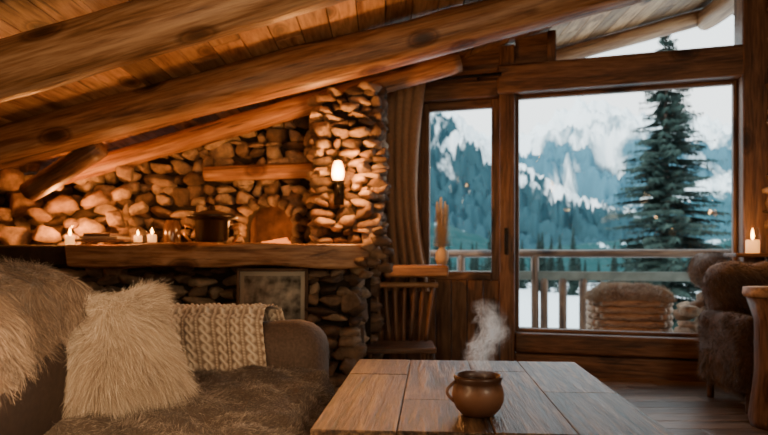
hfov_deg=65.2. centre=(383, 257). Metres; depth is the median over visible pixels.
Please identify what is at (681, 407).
floor
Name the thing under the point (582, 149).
mountain range
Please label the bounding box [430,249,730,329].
balcony railing
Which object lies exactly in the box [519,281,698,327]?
ground
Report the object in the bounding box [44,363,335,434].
blanket
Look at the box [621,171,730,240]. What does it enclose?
mountain range
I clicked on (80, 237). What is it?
book
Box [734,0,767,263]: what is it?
post
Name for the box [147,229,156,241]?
votive candle
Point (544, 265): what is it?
conifer forest
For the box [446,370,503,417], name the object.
mug
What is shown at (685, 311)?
rock pile
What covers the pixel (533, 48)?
boards
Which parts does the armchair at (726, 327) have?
leg, fur arm, arm, fur backrest, backrest, leg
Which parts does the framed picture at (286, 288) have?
frame, frame, frame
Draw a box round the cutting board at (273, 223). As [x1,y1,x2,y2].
[257,206,292,243]
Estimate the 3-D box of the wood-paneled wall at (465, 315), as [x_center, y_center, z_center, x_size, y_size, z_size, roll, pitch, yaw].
[-0.013,-0.308,5.379,2.066,2.517,0.120,0,0,16]
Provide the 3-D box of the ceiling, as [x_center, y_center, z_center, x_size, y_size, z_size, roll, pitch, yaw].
[-0.375,-1.437,1.508,7.047,1.976,8.413,0,0,0]
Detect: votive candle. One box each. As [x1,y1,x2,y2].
[65,229,74,244]
[134,231,141,241]
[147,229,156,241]
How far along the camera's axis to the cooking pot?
4.20 m
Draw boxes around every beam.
[0,0,347,102]
[0,0,646,168]
[38,52,462,184]
[556,9,701,59]
[697,0,733,29]
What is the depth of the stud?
4.90 m
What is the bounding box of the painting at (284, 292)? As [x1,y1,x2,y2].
[244,276,300,318]
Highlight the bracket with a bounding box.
[724,253,767,260]
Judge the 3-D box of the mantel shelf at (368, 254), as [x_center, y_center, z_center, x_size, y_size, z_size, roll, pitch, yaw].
[-1.741,-0.032,4.561,3.619,0.351,1.439,0,0,0]
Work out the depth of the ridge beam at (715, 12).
5.32 m
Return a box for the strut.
[20,143,107,200]
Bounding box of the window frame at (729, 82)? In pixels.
[519,80,732,100]
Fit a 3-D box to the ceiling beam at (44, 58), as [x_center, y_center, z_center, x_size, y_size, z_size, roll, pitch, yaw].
[-0.299,-1.268,2.720,6.881,0.265,0.270,-16,0,0]
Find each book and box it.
[75,239,137,242]
[79,236,130,238]
[83,233,123,236]
[262,238,289,243]
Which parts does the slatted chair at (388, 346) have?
seat, rail, leg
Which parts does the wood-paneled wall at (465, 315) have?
stile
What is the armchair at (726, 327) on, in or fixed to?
on the floor
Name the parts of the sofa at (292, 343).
arm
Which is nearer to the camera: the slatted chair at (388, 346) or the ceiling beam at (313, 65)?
the ceiling beam at (313, 65)
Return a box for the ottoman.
[581,280,677,331]
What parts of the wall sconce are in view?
lamp shade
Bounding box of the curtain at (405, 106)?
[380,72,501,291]
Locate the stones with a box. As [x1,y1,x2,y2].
[762,8,767,228]
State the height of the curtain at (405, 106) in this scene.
1.811 m
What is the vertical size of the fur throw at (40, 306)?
0.514 m
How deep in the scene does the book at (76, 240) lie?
4.05 m
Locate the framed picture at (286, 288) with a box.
[236,268,308,320]
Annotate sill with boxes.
[515,352,706,382]
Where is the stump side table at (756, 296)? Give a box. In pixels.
[742,286,767,430]
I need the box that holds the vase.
[431,197,450,264]
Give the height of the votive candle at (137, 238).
0.099 m
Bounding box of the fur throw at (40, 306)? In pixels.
[0,253,94,414]
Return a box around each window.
[429,98,499,279]
[515,80,737,359]
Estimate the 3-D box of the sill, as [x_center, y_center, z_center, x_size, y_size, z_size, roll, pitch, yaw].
[1.974,0.887,4.810,1.800,0.205,0.180,0,0,16]
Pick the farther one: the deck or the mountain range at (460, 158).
the mountain range at (460, 158)
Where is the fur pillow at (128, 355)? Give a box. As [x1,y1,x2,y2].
[61,278,199,420]
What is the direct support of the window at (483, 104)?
attached to the header at (486, 89)
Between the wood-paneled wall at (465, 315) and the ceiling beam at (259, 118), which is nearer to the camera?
the ceiling beam at (259, 118)
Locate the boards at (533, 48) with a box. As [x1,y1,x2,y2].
[426,31,546,84]
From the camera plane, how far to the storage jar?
4.55 m
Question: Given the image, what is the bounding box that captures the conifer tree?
[585,35,730,330]
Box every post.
[500,44,515,360]
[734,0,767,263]
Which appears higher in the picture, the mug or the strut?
the strut
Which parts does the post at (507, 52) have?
handle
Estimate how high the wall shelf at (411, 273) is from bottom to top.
0.445 m
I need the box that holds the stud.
[547,30,555,60]
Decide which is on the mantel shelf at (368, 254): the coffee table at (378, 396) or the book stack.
the book stack
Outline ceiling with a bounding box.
[0,0,712,174]
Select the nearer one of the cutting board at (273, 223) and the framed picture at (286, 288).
the framed picture at (286, 288)
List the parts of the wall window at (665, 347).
stile, bottom rail, stile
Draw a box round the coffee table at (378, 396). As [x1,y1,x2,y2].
[310,359,673,434]
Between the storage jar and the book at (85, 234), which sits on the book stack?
the book at (85, 234)
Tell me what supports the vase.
on the wall shelf at (411, 273)
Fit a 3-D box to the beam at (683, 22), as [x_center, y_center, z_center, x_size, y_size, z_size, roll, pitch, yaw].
[1.426,-1.825,5.621,3.287,1.027,0.158,0,0,0]
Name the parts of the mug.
handle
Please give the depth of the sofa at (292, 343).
1.61 m
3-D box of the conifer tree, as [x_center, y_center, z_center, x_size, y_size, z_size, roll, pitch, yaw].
[9.144,-0.800,19.831,6.020,13.791,5.902,0,0,-9]
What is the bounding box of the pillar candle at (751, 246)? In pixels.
[745,228,759,252]
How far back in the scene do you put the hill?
302.40 m
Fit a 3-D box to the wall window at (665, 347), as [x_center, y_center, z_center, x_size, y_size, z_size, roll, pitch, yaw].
[1.972,-0.290,4.805,1.800,2.140,0.210,0,0,16]
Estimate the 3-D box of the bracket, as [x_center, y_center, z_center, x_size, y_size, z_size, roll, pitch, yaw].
[2.670,0.058,4.340,0.340,0.185,0.160,0,0,0]
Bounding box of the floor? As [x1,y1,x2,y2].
[595,377,767,434]
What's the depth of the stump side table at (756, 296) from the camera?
3.34 m
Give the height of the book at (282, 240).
0.079 m
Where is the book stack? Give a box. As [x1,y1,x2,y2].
[75,233,137,242]
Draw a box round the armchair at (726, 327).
[694,258,767,413]
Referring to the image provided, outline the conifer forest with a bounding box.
[430,227,713,295]
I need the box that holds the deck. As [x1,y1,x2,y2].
[356,0,733,65]
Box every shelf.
[0,226,393,279]
[384,265,448,317]
[724,253,767,256]
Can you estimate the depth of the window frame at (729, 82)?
4.79 m
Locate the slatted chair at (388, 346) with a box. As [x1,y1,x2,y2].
[366,282,437,359]
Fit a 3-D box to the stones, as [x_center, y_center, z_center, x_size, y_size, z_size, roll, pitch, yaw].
[2.886,-1.212,3.472,0.239,2.175,2.288,0,0,1]
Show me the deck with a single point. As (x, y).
(385, 0)
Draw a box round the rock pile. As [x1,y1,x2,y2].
[672,292,704,332]
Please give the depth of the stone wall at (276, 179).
4.64 m
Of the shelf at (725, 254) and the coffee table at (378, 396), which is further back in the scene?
the shelf at (725, 254)
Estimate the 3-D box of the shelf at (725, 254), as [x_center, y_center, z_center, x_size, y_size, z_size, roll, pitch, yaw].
[2.670,-0.020,4.340,0.340,0.030,0.160,0,0,0]
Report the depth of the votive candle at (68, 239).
4.27 m
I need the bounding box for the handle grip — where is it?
[504,234,506,247]
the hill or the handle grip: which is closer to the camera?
the handle grip
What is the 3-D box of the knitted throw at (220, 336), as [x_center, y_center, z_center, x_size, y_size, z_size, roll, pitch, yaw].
[-0.757,0.360,2.685,0.573,0.325,0.443,0,0,0]
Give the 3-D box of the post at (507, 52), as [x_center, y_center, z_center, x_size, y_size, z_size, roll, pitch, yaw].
[1.044,-0.411,5.058,0.125,2.722,0.195,0,0,16]
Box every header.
[423,79,499,103]
[497,44,742,96]
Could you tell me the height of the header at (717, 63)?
0.235 m
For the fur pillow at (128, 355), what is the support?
on the sofa at (292, 343)
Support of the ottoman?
on the deck
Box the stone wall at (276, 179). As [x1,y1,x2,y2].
[0,81,390,391]
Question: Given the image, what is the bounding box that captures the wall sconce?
[331,157,344,204]
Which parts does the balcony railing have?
post, post, post, rail, post, rail, post, rail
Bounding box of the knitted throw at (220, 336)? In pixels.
[166,303,284,371]
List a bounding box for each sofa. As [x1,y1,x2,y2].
[0,319,328,434]
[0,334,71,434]
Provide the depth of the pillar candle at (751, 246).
4.30 m
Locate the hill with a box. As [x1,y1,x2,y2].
[430,222,730,281]
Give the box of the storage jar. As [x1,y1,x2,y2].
[163,220,180,242]
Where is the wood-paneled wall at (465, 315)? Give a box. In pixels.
[381,103,499,361]
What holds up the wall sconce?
attached to the stone wall at (276, 179)
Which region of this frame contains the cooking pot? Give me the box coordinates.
[183,206,240,242]
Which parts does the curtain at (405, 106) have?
rod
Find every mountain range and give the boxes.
[430,112,696,248]
[468,96,730,207]
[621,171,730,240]
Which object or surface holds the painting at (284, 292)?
on the framed picture at (286, 288)
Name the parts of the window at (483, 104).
bottom rail, stile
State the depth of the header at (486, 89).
5.08 m

